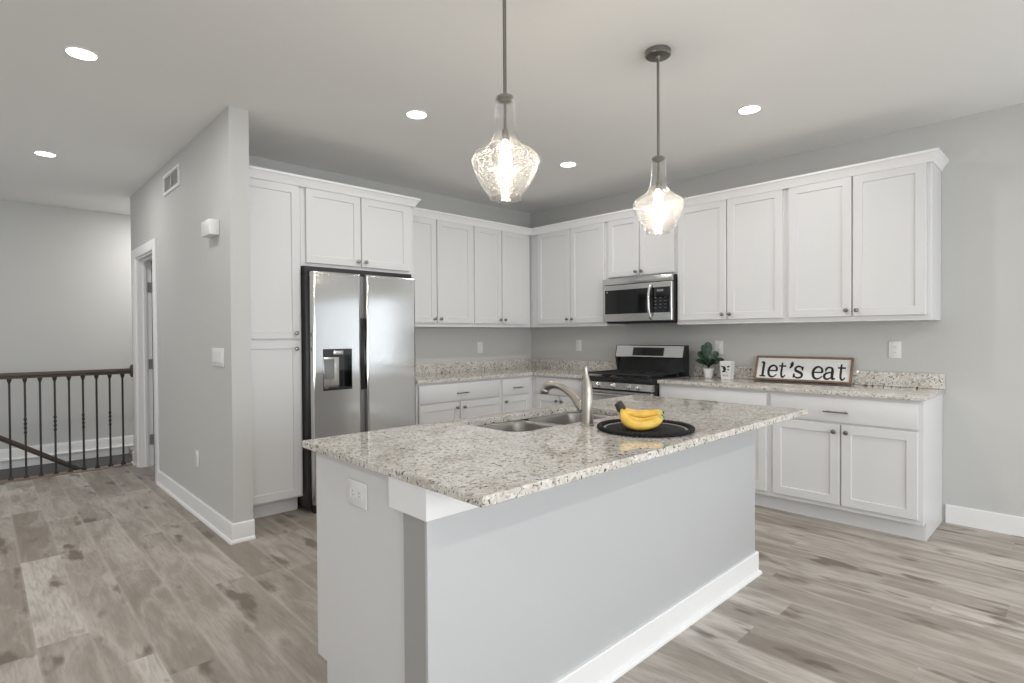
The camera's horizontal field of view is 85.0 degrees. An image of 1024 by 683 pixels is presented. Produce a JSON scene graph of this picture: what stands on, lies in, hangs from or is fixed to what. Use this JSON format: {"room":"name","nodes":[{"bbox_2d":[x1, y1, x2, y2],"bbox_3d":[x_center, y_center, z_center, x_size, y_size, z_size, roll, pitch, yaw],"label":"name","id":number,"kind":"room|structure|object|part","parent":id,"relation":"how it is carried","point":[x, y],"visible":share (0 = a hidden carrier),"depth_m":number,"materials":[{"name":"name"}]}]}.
{"room":"kitchen","nodes":[
{"label":"kitchen","id":0,"kind":"room"},
{"bbox_2d":[0,453,131,479],"bbox_3d":[-5.649,1.440,4.819,4.082,0.180,1.074,-1,1,-44],"label":"floor","id":1,"kind":"structure","parent":0,"point":[19,472],"depth_m":5.94,"materials":[{"name":"grey wood"}]},
{"bbox_2d":[0,435,81,469],"bbox_3d":[-4.744,0.889,5.160,1.299,0.901,0.054,-1,1,-44],"label":"stair handrail","id":2,"kind":"object","parent":1,"relation":"on","point":[16,444],"visible":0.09,"depth_m":5.34,"materials":[{"name":"black wood"}]},
{"bbox_2d":[0,200,133,449],"bbox_3d":[-4.756,0.005,6.511,7.750,2.997,0.150,-1,1,-44],"label":"wall","id":3,"kind":"structure","parent":0,"point":[66,294],"depth_m":6.20,"materials":[{"name":"grey paint"}]},
{"bbox_2d":[0,435,133,469],"bbox_3d":[-5.831,1.242,5.353,4.562,0.205,0.050,-1,1,-44],"label":"baseboard","id":4,"kind":"structure","parent":3,"relation":"attached to","point":[18,455],"depth_m":6.21,"materials":[{"name":"white paint"}]},
{"bbox_2d":[151,261,153,433],"bbox_3d":[-3.106,-0.130,6.471,1.918,2.747,0.100,-1,1,-44],"label":"wall","id":5,"kind":"structure","parent":0,"point":[151,261],"depth_m":5.80,"materials":[{"name":"grey paint"}]},
{"bbox_2d":[130,106,252,523],"bbox_3d":[-2.800,-0.110,4.677,0.120,2.747,3.116,-1,1,-44],"label":"wall","id":6,"kind":"structure","parent":0,"point":[204,287],"depth_m":3.89,"materials":[{"name":"grey paint"}]},
{"bbox_2d":[131,238,159,482],"bbox_3d":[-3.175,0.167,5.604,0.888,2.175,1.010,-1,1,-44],"label":"door frame","id":7,"kind":"structure","parent":6,"relation":"in","point":[144,291],"depth_m":5.57,"materials":[{"name":"white paint"}]},
{"bbox_2d":[163,163,179,196],"bbox_3d":[-2.755,-1.300,4.513,0.012,0.170,0.500,-1,1,-44],"label":"air vent","id":8,"kind":"object","parent":6,"relation":"in","point":[177,166],"visible":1,"depth_m":4.49,"materials":[{"name":"white metal"}]},
{"bbox_2d":[195,450,198,467],"bbox_3d":[-2.299,0.856,4.077,0.010,0.122,0.078,-1,1,-44],"label":"wall outlet","id":9,"kind":"object","parent":6,"relation":"attached to","point":[196,451],"visible":1,"depth_m":4.07,"materials":[{"name":"white plastic"}]},
{"bbox_2d":[156,470,255,544],"bbox_3d":[-2.398,1.206,4.265,0.152,0.122,2.009,-1,1,-44],"label":"baseboard","id":10,"kind":"structure","parent":6,"relation":"attached to","point":[239,532],"depth_m":3.84,"materials":[{"name":"white paint"}]},
{"bbox_2d":[201,219,218,237],"bbox_3d":[-1.996,-0.747,3.693,0.062,0.100,0.180,-1,1,-44],"label":"door chime","id":11,"kind":"object","parent":6,"relation":"attached to","point":[210,227],"visible":1,"depth_m":3.64,"materials":[{"name":"white plastic"}]},
{"bbox_2d":[212,348,224,366],"bbox_3d":[-1.921,0.104,3.665,0.013,0.119,0.256,-1,1,-44],"label":"light switch","id":12,"kind":"object","parent":6,"relation":"attached to","point":[218,357],"visible":1,"depth_m":3.66,"materials":[{"name":"white plastic"}]},
{"bbox_2d":[249,155,530,363],"bbox_3d":[-1.083,-0.130,5.514,3.518,2.747,0.120,-1,1,-44],"label":"wall","id":13,"kind":"structure","parent":0,"point":[432,344],"depth_m":5.88,"materials":[{"name":"grey paint"}]},
{"bbox_2d":[300,186,412,274],"bbox_3d":[-1.399,-0.876,4.672,0.986,0.611,0.646,-1,1,-44],"label":"upper cabinet","id":14,"kind":"object","parent":13,"relation":"attached to","point":[341,231],"visible":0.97,"depth_m":4.41,"materials":[{"name":"white paint"}]},
{"bbox_3d":[-1.373,-0.868,4.304,0.445,0.555,0.020,-1,1,-44],"label":"door","id":15,"kind":"part","parent":14,"relation":"part of","materials":[{"name":"white paint"}]},
{"bbox_2d":[249,165,420,207],"bbox_3d":[-1.420,-1.181,4.383,1.493,0.070,0.288,-1,1,-44],"label":"crown molding","id":16,"kind":"structure","parent":14,"relation":"attached to","point":[254,172],"depth_m":4.24,"materials":[{"name":"white paint"}]},
{"bbox_3d":[-1.044,-0.874,4.618,0.445,0.555,0.020,-1,1,-44],"label":"door","id":17,"kind":"part","parent":14,"relation":"part of","materials":[{"name":"white paint"}]},
{"bbox_2d":[413,216,472,326],"bbox_3d":[-0.816,-0.668,5.436,0.904,1.053,0.352,-1,1,-44],"label":"upper cabinet","id":18,"kind":"object","parent":13,"relation":"attached to","point":[442,250],"visible":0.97,"depth_m":5.37,"materials":[{"name":"white paint"}]},
{"bbox_3d":[-0.882,-0.668,5.183,0.432,0.988,0.020,-1,1,-44],"label":"door","id":19,"kind":"part","parent":18,"relation":"part of","materials":[{"name":"white paint"}]},
{"bbox_3d":[-0.561,-0.674,5.490,0.432,0.988,0.020,-1,1,-44],"label":"door","id":20,"kind":"part","parent":18,"relation":"part of","materials":[{"name":"white paint"}]},
{"bbox_2d":[477,342,482,352],"bbox_3d":[-0.350,0.065,6.127,0.078,0.122,0.010,-1,1,-44],"label":"wall outlet","id":21,"kind":"object","parent":13,"relation":"attached to","point":[479,344],"visible":1,"depth_m":6.12,"materials":[{"name":"white plastic"}]},
{"bbox_2d":[470,226,529,327],"bbox_3d":[-0.189,-0.679,6.036,0.830,1.053,0.352,-1,1,-44],"label":"upper cabinet","id":22,"kind":"object","parent":13,"relation":"attached to","point":[500,259],"visible":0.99,"depth_m":5.89,"materials":[{"name":"white paint"}]},
{"bbox_3d":[-0.248,-0.679,5.789,0.367,0.988,0.020,-1,1,-44],"label":"door","id":23,"kind":"part","parent":22,"relation":"part of","materials":[{"name":"white paint"}]},
{"bbox_3d":[0.028,-0.684,6.054,0.376,0.988,0.020,-1,1,-44],"label":"door","id":24,"kind":"part","parent":22,"relation":"part of","materials":[{"name":"white paint"}]},
{"bbox_2d":[415,359,616,374],"bbox_3d":[-0.049,0.272,5.489,2.063,0.102,1.343,-1,1,-44],"label":"backsplash","id":25,"kind":"structure","parent":13,"relation":"attached to","point":[432,368],"depth_m":6.10,"materials":[{"name":"stone"}]},
{"bbox_2d":[403,513,425,682],"bbox_3d":[0.496,0.830,2.331,2.140,0.886,0.108,-1,1,-44],"label":"wall","id":26,"kind":"structure","parent":0,"point":[414,528],"depth_m":1.59,"materials":[{"name":"grey paint"}]},
{"bbox_2d":[389,477,477,521],"bbox_3d":[0.481,0.432,2.339,2.164,0.090,0.192,-1,1,-44],"label":"trim","id":27,"kind":"structure","parent":26,"relation":"attached to","point":[423,504],"depth_m":1.57,"materials":[{"name":"white paint"}]},
{"bbox_2d":[425,430,754,682],"bbox_3d":[0.538,0.830,2.288,2.142,0.885,0.012,-1,1,-44],"label":"wall","id":28,"kind":"structure","parent":26,"relation":"attached to","point":[530,588],"depth_m":1.99,"materials":[{"name":"grey paint"}]},
{"bbox_2d":[552,551,761,682],"bbox_3d":[0.512,1.212,2.321,2.196,0.122,0.148,-1,1,-44],"label":"baseboard","id":29,"kind":"structure","parent":28,"relation":"attached to","point":[615,660],"depth_m":2.35,"materials":[{"name":"white paint"}]},
{"bbox_2d":[0,0,1023,214],"bbox_3d":[-0.743,-1.525,2.179,7.900,0.120,11.944,-1,1,-44],"label":"ceiling","id":30,"kind":"structure","parent":0,"point":[324,85],"depth_m":3.21,"materials":[{"name":"white paint"}]},
{"bbox_2d":[33,151,56,156],"bbox_3d":[-3.659,-1.469,4.379,0.146,0.010,0.146,-1,1,-44],"label":"recessed light","id":31,"kind":"object","parent":30,"relation":"in","point":[42,153],"visible":1,"depth_m":4.36,"materials":[{"name":"white paint"}]},
{"bbox_2d":[63,46,98,60],"bbox_3d":[-2.185,-1.459,2.835,0.146,0.010,0.146,-1,1,-44],"label":"recessed light","id":32,"kind":"object","parent":30,"relation":"in","point":[75,51],"visible":1,"depth_m":2.82,"materials":[{"name":"white paint"}]},
{"bbox_2d":[405,110,427,118],"bbox_3d":[-0.623,-1.479,3.643,0.146,0.010,0.146,-1,1,-44],"label":"recessed light","id":33,"kind":"object","parent":30,"relation":"in","point":[416,114],"visible":1,"depth_m":3.63,"materials":[{"name":"white paint"}]},
{"bbox_2d":[474,0,512,171],"bbox_3d":[-0.027,-1.005,2.114,0.258,0.928,0.258,-1,1,-44],"label":"pendant light","id":34,"kind":"object","parent":30,"relation":"hanging from","point":[505,160],"visible":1,"depth_m":2.10,"materials":[{"name":"grey metal"}]},
{"bbox_3d":[-0.028,-1.177,2.111,0.014,0.492,0.013,-1,1,-44],"label":"rod","id":35,"kind":"part","parent":34,"relation":"part of","materials":[{"name":"grey metal"}]},
{"bbox_3d":[-0.025,-0.701,2.117,0.049,0.115,0.049,-1,1,-44],"label":"bulb","id":36,"kind":"part","parent":34,"relation":"part of","materials":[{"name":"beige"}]},
{"bbox_2d":[559,161,576,166],"bbox_3d":[0.475,-1.499,4.732,0.146,0.010,0.146,-1,1,-44],"label":"recessed light","id":37,"kind":"object","parent":30,"relation":"in","point":[568,163],"visible":1,"depth_m":4.71,"materials":[{"name":"white paint"}]},
{"bbox_2d":[645,45,684,223],"bbox_3d":[0.748,-1.018,2.854,0.258,0.928,0.258,-1,1,-44],"label":"pendant light","id":38,"kind":"object","parent":30,"relation":"hanging from","point":[657,53],"visible":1,"depth_m":2.84,"materials":[{"name":"grey metal"}]},
{"bbox_3d":[0.746,-1.190,2.852,0.014,0.492,0.013,-1,1,-44],"label":"rod","id":39,"kind":"part","parent":38,"relation":"part of","materials":[{"name":"grey metal"}]},
{"bbox_3d":[0.749,-0.715,2.858,0.049,0.115,0.049,-1,1,-44],"label":"bulb","id":40,"kind":"part","parent":38,"relation":"part of","materials":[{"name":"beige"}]},
{"bbox_2d":[737,105,761,113],"bbox_3d":[1.529,-1.491,3.595,0.146,0.010,0.146,-1,1,-44],"label":"recessed light","id":41,"kind":"object","parent":30,"relation":"in","point":[747,109],"visible":1,"depth_m":3.58,"materials":[{"name":"white paint"}]},
{"bbox_2d":[0,447,1023,682],"bbox_3d":[-0.726,1.357,2.215,7.600,0.150,11.644,-1,1,-44],"label":"floor","id":42,"kind":"structure","parent":0,"point":[106,577],"depth_m":2.72,"materials":[{"name":"grey wood"}]},
{"bbox_2d":[0,463,132,483],"bbox_3d":[-5.299,1.312,4.362,3.960,0.082,0.100,-1,1,-44],"label":"trim","id":43,"kind":"structure","parent":42,"relation":"on","point":[126,464],"depth_m":5.31,"materials":[{"name":"brown wood"}]},
{"bbox_2d":[0,365,132,479],"bbox_3d":[-4.476,0.752,5.156,1.662,1.009,0.128,-1,1,-44],"label":"stair railing","id":44,"kind":"object","parent":43,"relation":"on","point":[109,372],"visible":0.99,"depth_m":5.36,"materials":[{"name":"black metal"}]},
{"bbox_3d":[-4.488,0.311,5.141,1.634,0.054,0.062,-1,1,-44],"label":"handrail","id":45,"kind":"part","parent":44,"relation":"part of","materials":[{"name":"wood"}]},
{"bbox_2d":[249,177,302,518],"bbox_3d":[-1.918,0.046,4.182,0.462,2.437,0.646,-1,1,-44],"label":"pantry cabinet","id":46,"kind":"object","parent":42,"relation":"on","point":[275,259],"visible":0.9,"depth_m":4.01,"materials":[{"name":"white paint"}]},
{"bbox_3d":[-1.723,-0.578,3.971,0.427,1.122,0.020,-1,1,-44],"label":"door","id":47,"kind":"part","parent":46,"relation":"part of","materials":[{"name":"white paint"}]},
{"bbox_3d":[-1.716,0.568,3.985,0.427,1.146,0.020,-1,1,-44],"label":"door","id":48,"kind":"part","parent":46,"relation":"part of","materials":[{"name":"white paint"}]},
{"bbox_2d":[297,266,415,513],"bbox_3d":[-1.370,0.346,4.625,0.924,1.820,0.733,-1,1,-44],"label":"refrigerator","id":49,"kind":"object","parent":42,"relation":"on","point":[358,326],"visible":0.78,"depth_m":4.29,"materials":[{"name":"grey metal"}]},
{"bbox_3d":[-1.369,0.234,4.199,0.144,0.237,0.012,-1,1,-44],"label":"dispenser panel","id":50,"kind":"part","parent":49,"relation":"part of","materials":[{"name":"silver metal"}]},
{"bbox_3d":[-1.327,0.341,4.215,0.382,1.719,0.065,-1,1,-44],"label":"freezer door","id":51,"kind":"part","parent":49,"relation":"part of","materials":[{"name":"silver metal"}]},
{"bbox_3d":[-0.988,0.335,4.539,0.454,1.719,0.065,-1,1,-44],"label":"fridge door","id":52,"kind":"part","parent":49,"relation":"part of","materials":[{"name":"silver metal"}]},
{"bbox_2d":[416,378,499,424],"bbox_3d":[-0.670,0.800,5.373,0.993,0.884,0.658,-1,1,-44],"label":"base cabinet","id":53,"kind":"object","parent":42,"relation":"on","point":[439,401],"visible":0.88,"depth_m":5.11,"materials":[{"name":"white paint"}]},
{"bbox_3d":[-0.647,0.830,4.996,0.444,0.543,0.020,-1,1,-44],"label":"door","id":54,"kind":"part","parent":53,"relation":"part of","materials":[{"name":"white paint"}]},
{"bbox_3d":[-0.469,0.461,5.164,0.942,0.159,0.020,-1,1,-44],"label":"drawer","id":55,"kind":"part","parent":53,"relation":"part of","materials":[{"name":"white paint"}]},
{"bbox_3d":[-0.302,0.824,5.326,0.486,0.543,0.020,-1,1,-44],"label":"door","id":56,"kind":"part","parent":53,"relation":"part of","materials":[{"name":"white paint"}]},
{"bbox_2d":[415,359,616,383],"bbox_3d":[-0.049,0.287,5.489,2.063,0.132,1.343,-1,1,-44],"label":"countertop","id":57,"kind":"structure","parent":53,"relation":"on","point":[453,371],"depth_m":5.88,"materials":[{"name":"beige stone"}]},
{"bbox_2d":[316,413,610,682],"bbox_3d":[0.230,0.828,2.621,2.112,0.885,0.676,-1,1,-44],"label":"base cabinet","id":58,"kind":"object","parent":42,"relation":"on","point":[360,552],"visible":0.12,"depth_m":1.87,"materials":[{"name":"white paint"}]},
{"bbox_2d":[348,477,367,509],"bbox_3d":[-0.516,0.507,1.860,0.010,0.085,0.128,-1,1,-44],"label":"wall outlet","id":59,"kind":"object","parent":58,"relation":"attached to","point":[357,491],"visible":1,"depth_m":1.85,"materials":[{"name":"white plastic"}]},
{"bbox_2d":[350,488,355,497],"bbox_3d":[-0.533,0.507,1.873,0.004,0.028,0.031,-1,1,-44],"label":"socket","id":60,"kind":"object","parent":59,"relation":"attached to","point":[352,490],"depth_m":1.87,"materials":[{"name":"grey plastic"}]},
{"bbox_2d":[356,490,361,499],"bbox_3d":[-0.504,0.507,1.843,0.004,0.028,0.031,-1,1,-44],"label":"socket","id":61,"kind":"object","parent":59,"relation":"attached to","point":[358,492],"depth_m":1.84,"materials":[{"name":"grey plastic"}]},
{"bbox_2d":[302,395,807,507],"bbox_3d":[0.364,0.372,2.472,2.192,0.028,1.033,-1,1,-44],"label":"countertop","id":62,"kind":"structure","parent":58,"relation":"on","point":[459,459],"depth_m":1.95,"materials":[{"name":"stone"}]},
{"bbox_2d":[478,412,610,431],"bbox_3d":[0.180,0.487,2.627,0.824,0.201,0.399,-1,1,-44],"label":"double sink","id":63,"kind":"object","parent":62,"relation":"in","point":[547,421],"visible":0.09,"depth_m":2.71,"materials":[{"name":"silver metal"}]},
{"bbox_3d":[0.031,0.490,2.484,0.411,0.201,0.399,-1,1,-44],"label":"bowl","id":64,"kind":"part","parent":63,"relation":"part of","materials":[{"name":"silver metal"}]},
{"bbox_3d":[0.329,0.484,2.769,0.411,0.201,0.399,-1,1,-44],"label":"bowl","id":65,"kind":"part","parent":63,"relation":"part of","materials":[{"name":"silver metal"}]},
{"bbox_2d":[540,366,593,425],"bbox_3d":[0.239,0.232,2.481,0.058,0.254,0.299,-1,1,-44],"label":"faucet","id":66,"kind":"object","parent":62,"relation":"on","point":[584,405],"visible":1,"depth_m":2.38,"materials":[{"name":"silver metal"}]},
{"bbox_3d":[0.234,0.244,2.486,0.043,0.131,0.245,-1,1,-44],"label":"spout","id":67,"kind":"part","parent":66,"relation":"part of","materials":[{"name":"silver metal"}]},
{"bbox_3d":[0.322,0.160,2.393,0.048,0.108,0.047,-1,1,-44],"label":"lever","id":68,"kind":"part","parent":66,"relation":"part of","materials":[{"name":"silver metal"}]},
{"bbox_2d":[597,419,694,437],"bbox_3d":[0.542,0.349,2.277,0.390,0.019,0.390,-1,1,-44],"label":"placemat","id":69,"kind":"object","parent":62,"relation":"on","point":[667,428],"visible":0.8,"depth_m":2.22,"materials":[{"name":"black plastic"}]},
{"bbox_2d":[615,401,663,430],"bbox_3d":[0.521,0.295,2.261,0.205,0.112,0.146,0,1,-11],"label":"banana bunch","id":70,"kind":"object","parent":69,"relation":"on","point":[639,420],"visible":1,"depth_m":2.23,"materials":[{"name":"yellow food"}]},
{"bbox_3d":[0.439,0.264,2.263,0.042,0.049,0.044,-1,1,-44],"label":"stem","id":71,"kind":"part","parent":70,"relation":"part of","materials":[{"name":"brown food"}]},
{"bbox_2d":[500,375,532,412],"bbox_3d":[0.076,0.787,6.086,1.068,0.884,0.658,-1,1,-44],"label":"base cabinet","id":72,"kind":"object","parent":42,"relation":"on","point":[516,392],"visible":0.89,"depth_m":5.65,"materials":[{"name":"white paint"}]},
{"bbox_3d":[0.037,0.452,5.648,0.375,0.159,0.020,-1,1,-44],"label":"drawer","id":73,"kind":"part","parent":72,"relation":"part of","materials":[{"name":"white paint"}]},
{"bbox_3d":[0.040,0.818,5.652,0.375,0.543,0.020,-1,1,-44],"label":"door","id":74,"kind":"part","parent":72,"relation":"part of","materials":[{"name":"white paint"}]},
{"bbox_2d":[533,375,581,408],"bbox_3d":[0.672,0.787,5.761,0.658,0.884,0.733,-1,1,-44],"label":"base cabinet","id":75,"kind":"object","parent":42,"relation":"on","point":[555,396],"visible":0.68,"depth_m":5.60,"materials":[{"name":"white paint"}]},
{"bbox_3d":[0.368,0.816,5.662,0.020,0.543,0.315,-1,1,-44],"label":"door","id":76,"kind":"part","parent":75,"relation":"part of","materials":[{"name":"white paint"}]},
{"bbox_3d":[0.480,0.451,5.538,0.020,0.159,0.645,-1,1,-44],"label":"drawer","id":77,"kind":"part","parent":75,"relation":"part of","materials":[{"name":"white paint"}]},
{"bbox_3d":[0.595,0.818,5.425,0.020,0.543,0.319,-1,1,-44],"label":"door","id":78,"kind":"part","parent":75,"relation":"part of","materials":[{"name":"white paint"}]},
{"bbox_2d":[581,344,688,399],"bbox_3d":[1.129,0.634,5.162,0.712,1.199,0.752,-1,1,-44],"label":"gas range","id":79,"kind":"object","parent":42,"relation":"on","point":[639,367],"visible":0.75,"depth_m":5.11,"materials":[{"name":"black metal"}]},
{"bbox_3d":[0.895,0.473,4.937,0.065,0.025,0.652,-1,1,-44],"label":"oven handle","id":80,"kind":"part","parent":79,"relation":"part of","materials":[{"name":"silver metal"}]},
{"bbox_3d":[0.927,0.396,4.968,0.060,0.060,0.746,-1,1,-44],"label":"control panel","id":81,"kind":"part","parent":79,"relation":"part of","materials":[{"name":"silver metal"}]},
{"bbox_3d":[0.935,0.720,4.977,0.044,0.565,0.744,-1,1,-44],"label":"oven door","id":82,"kind":"part","parent":79,"relation":"part of","materials":[{"name":"silver metal"}]},
{"bbox_2d":[582,374,687,384],"bbox_3d":[1.151,0.338,5.181,0.648,0.045,0.752,-1,1,-44],"label":"cooktop","id":83,"kind":"object","parent":79,"relation":"in","point":[602,379],"depth_m":4.95,"materials":[{"name":"metal"}]},
{"bbox_3d":[1.320,0.093,5.341,0.090,0.118,0.732,-1,1,-44],"label":"backguard panel","id":84,"kind":"part","parent":79,"relation":"part of","materials":[{"name":"silver metal"}]},
{"bbox_2d":[659,384,772,507],"bbox_3d":[1.769,0.795,4.615,0.658,0.884,0.913,-1,1,-44],"label":"base cabinet","id":85,"kind":"object","parent":42,"relation":"on","point":[731,395],"visible":0.13,"depth_m":4.19,"materials":[{"name":"white paint"}]},
{"bbox_3d":[1.561,0.458,4.408,0.020,0.159,0.878,-1,1,-44],"label":"drawer","id":86,"kind":"part","parent":85,"relation":"part of","materials":[{"name":"white paint"}]},
{"bbox_3d":[1.716,0.825,4.253,0.020,0.543,0.438,-1,1,-44],"label":"door","id":87,"kind":"part","parent":85,"relation":"part of","materials":[{"name":"white paint"}]},
{"bbox_2d":[769,391,942,540],"bbox_3d":[2.405,0.799,3.950,0.658,0.884,0.925,-1,1,-44],"label":"base cabinet","id":88,"kind":"object","parent":42,"relation":"on","point":[875,464],"visible":0.96,"depth_m":3.69,"materials":[{"name":"white paint"}]},
{"bbox_2d":[657,365,944,400],"bbox_3d":[2.097,0.289,4.275,0.640,0.132,1.853,-1,1,-44],"label":"countertop","id":89,"kind":"structure","parent":88,"relation":"on","point":[870,384],"depth_m":4.04,"materials":[{"name":"beige stone"}]},
{"bbox_2d":[696,342,723,377],"bbox_3d":[1.735,0.160,4.907,0.174,0.318,0.192,-1,1,-44],"label":"potted plant","id":90,"kind":"object","parent":89,"relation":"on","point":[705,353],"visible":1,"depth_m":4.91,"materials":[{"name":"green plant"}]},
{"bbox_3d":[1.730,0.278,4.916,0.095,0.082,0.095,-1,1,-44],"label":"pot","id":91,"kind":"part","parent":90,"relation":"part of","materials":[{"name":"white ceramic"}]},
{"bbox_2d":[720,361,734,379],"bbox_3d":[1.827,0.244,4.741,0.078,0.154,0.097,-1,1,-44],"label":"mug","id":92,"kind":"object","parent":89,"relation":"on","point":[726,367],"visible":1,"depth_m":4.71,"materials":[{"name":"white ceramic"}]},
{"bbox_2d":[753,356,853,384],"bbox_3d":[2.305,0.221,4.450,0.091,0.200,0.722,-1,1,-44],"label":"framed sign","id":93,"kind":"object","parent":89,"relation":"on","point":[831,370],"visible":1,"depth_m":4.43,"materials":[{"name":"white wood"}]},
{"bbox_3d":[2.049,0.827,3.904,0.020,0.543,0.436,-1,1,-44],"label":"door","id":94,"kind":"part","parent":88,"relation":"part of","materials":[{"name":"white paint"}]},
{"bbox_3d":[2.167,0.473,3.738,0.030,0.012,0.150,-1,1,-44],"label":"handle","id":95,"kind":"part","parent":88,"relation":"part of","materials":[{"name":"grey metal"}]},
{"bbox_3d":[2.192,0.462,3.748,0.020,0.159,0.880,-1,1,-44],"label":"drawer","id":96,"kind":"part","parent":88,"relation":"part of","materials":[{"name":"white paint"}]},
{"bbox_3d":[2.352,0.829,3.588,0.020,0.543,0.420,-1,1,-44],"label":"door","id":97,"kind":"part","parent":88,"relation":"part of","materials":[{"name":"white paint"}]},
{"bbox_2d":[531,103,1023,521],"bbox_3d":[2.118,-0.141,4.821,0.150,2.747,11.794,-1,1,-44],"label":"wall","id":98,"kind":"structure","parent":0,"point":[977,342],"depth_m":3.78,"materials":[{"name":"grey paint"}]},
{"bbox_2d":[524,222,624,327],"bbox_3d":[0.563,-0.684,6.069,0.352,1.053,1.342,-1,1,-44],"label":"upper cabinet","id":99,"kind":"object","parent":98,"relation":"attached to","point":[568,267],"visible":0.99,"depth_m":5.83,"materials":[{"name":"white paint"}]},
{"bbox_3d":[0.446,-0.686,5.993,0.020,0.988,0.462,-1,1,-44],"label":"door","id":100,"kind":"part","parent":99,"relation":"part of","materials":[{"name":"white paint"}]},
{"bbox_3d":[0.763,-0.684,5.662,0.020,0.988,0.430,-1,1,-44],"label":"door","id":101,"kind":"part","parent":99,"relation":"part of","materials":[{"name":"white paint"}]},
{"bbox_2d":[576,340,580,350],"bbox_3d":[0.733,0.044,6.156,0.010,0.122,0.078,-1,1,-44],"label":"wall outlet","id":102,"kind":"object","parent":98,"relation":"attached to","point":[578,342],"visible":1,"depth_m":6.15,"materials":[{"name":"white plastic"}]},
{"bbox_2d":[607,209,676,279],"bbox_3d":[1.289,-0.905,5.306,0.352,0.602,0.760,-1,1,-44],"label":"upper cabinet","id":103,"kind":"object","parent":98,"relation":"attached to","point":[642,245],"visible":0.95,"depth_m":5.17,"materials":[{"name":"white paint"}]},
{"bbox_3d":[1.065,-0.898,5.342,0.020,0.556,0.353,-1,1,-44],"label":"door","id":104,"kind":"part","parent":103,"relation":"part of","materials":[{"name":"white paint"}]},
{"bbox_2d":[603,274,676,323],"bbox_3d":[1.260,-0.387,5.281,0.441,0.427,0.752,-1,1,-44],"label":"microwave","id":105,"kind":"object","parent":103,"relation":"attached to","point":[653,298],"visible":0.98,"depth_m":5.13,"materials":[{"name":"silver metal"}]},
{"bbox_3d":[1.240,-0.361,5.028,0.063,0.331,0.026,-1,1,-36],"label":"handle","id":106,"kind":"part","parent":105,"relation":"part of","materials":[{"name":"silver metal"}]},
{"bbox_3d":[1.326,-0.373,4.990,0.014,0.227,0.205,-1,1,-44],"label":"control panel","id":107,"kind":"part","parent":105,"relation":"part of","materials":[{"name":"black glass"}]},
{"bbox_3d":[1.316,-0.896,5.080,0.020,0.556,0.353,-1,1,-44],"label":"door","id":108,"kind":"part","parent":103,"relation":"part of","materials":[{"name":"white paint"}]},
{"bbox_2d":[715,340,722,353],"bbox_3d":[1.848,0.052,4.991,0.010,0.122,0.078,-1,1,-44],"label":"wall outlet","id":109,"kind":"object","parent":98,"relation":"attached to","point":[718,343],"visible":0.89,"depth_m":4.98,"materials":[{"name":"white plastic"}]},
{"bbox_2d":[677,189,784,324],"bbox_3d":[1.870,-0.675,4.703,0.352,1.053,0.914,-1,1,-44],"label":"upper cabinet","id":110,"kind":"object","parent":98,"relation":"attached to","point":[731,252],"visible":0.98,"depth_m":4.57,"materials":[{"name":"white paint"}]},
{"bbox_3d":[1.618,-0.678,4.768,0.020,0.988,0.439,-1,1,-44],"label":"door","id":111,"kind":"part","parent":110,"relation":"part of","materials":[{"name":"white paint"}]},
{"bbox_3d":[1.928,-0.676,4.445,0.020,0.988,0.437,-1,1,-44],"label":"door","id":112,"kind":"part","parent":110,"relation":"part of","materials":[{"name":"white paint"}]},
{"bbox_2d":[693,365,944,388],"bbox_3d":[2.321,0.270,4.489,0.020,0.102,1.853,-1,1,-44],"label":"backsplash","id":113,"kind":"structure","parent":98,"relation":"attached to","point":[897,379],"depth_m":4.07,"materials":[{"name":"stone"}]},
{"bbox_2d":[785,162,940,322],"bbox_3d":[2.502,-0.671,4.042,0.352,1.053,0.913,-1,1,-44],"label":"upper cabinet","id":114,"kind":"object","parent":98,"relation":"attached to","point":[863,247],"visible":0.98,"depth_m":3.89,"materials":[{"name":"white paint"}]},
{"bbox_2d":[413,148,948,234],"bbox_3d":[0.965,-1.196,4.404,3.823,0.070,1.734,0,1,41],"label":"crown molding","id":115,"kind":"structure","parent":114,"relation":"attached to","point":[935,155],"depth_m":4.57,"materials":[{"name":"white paint"}]},
{"bbox_3d":[2.255,-0.674,4.103,0.020,0.988,0.424,-1,1,-44],"label":"door","id":116,"kind":"part","parent":114,"relation":"part of","materials":[{"name":"white paint"}]},
{"bbox_3d":[2.554,-0.672,3.790,0.020,0.988,0.420,-1,1,-44],"label":"door","id":117,"kind":"part","parent":114,"relation":"part of","materials":[{"name":"white paint"}]},
{"bbox_2d":[889,341,901,357],"bbox_3d":[2.765,0.060,4.032,0.010,0.122,0.078,-1,1,-44],"label":"wall outlet","id":118,"kind":"object","parent":98,"relation":"attached to","point":[894,346],"visible":1,"depth_m":4.03,"materials":[{"name":"white plastic"}]},
{"bbox_2d":[946,504,1023,536],"bbox_3d":[4.507,1.188,2.229,0.014,0.124,4.432,-1,1,-44],"label":"baseboard","id":119,"kind":"structure","parent":98,"relation":"attached to","point":[964,516],"depth_m":3.67,"materials":[{"name":"white paint"}]}
]}

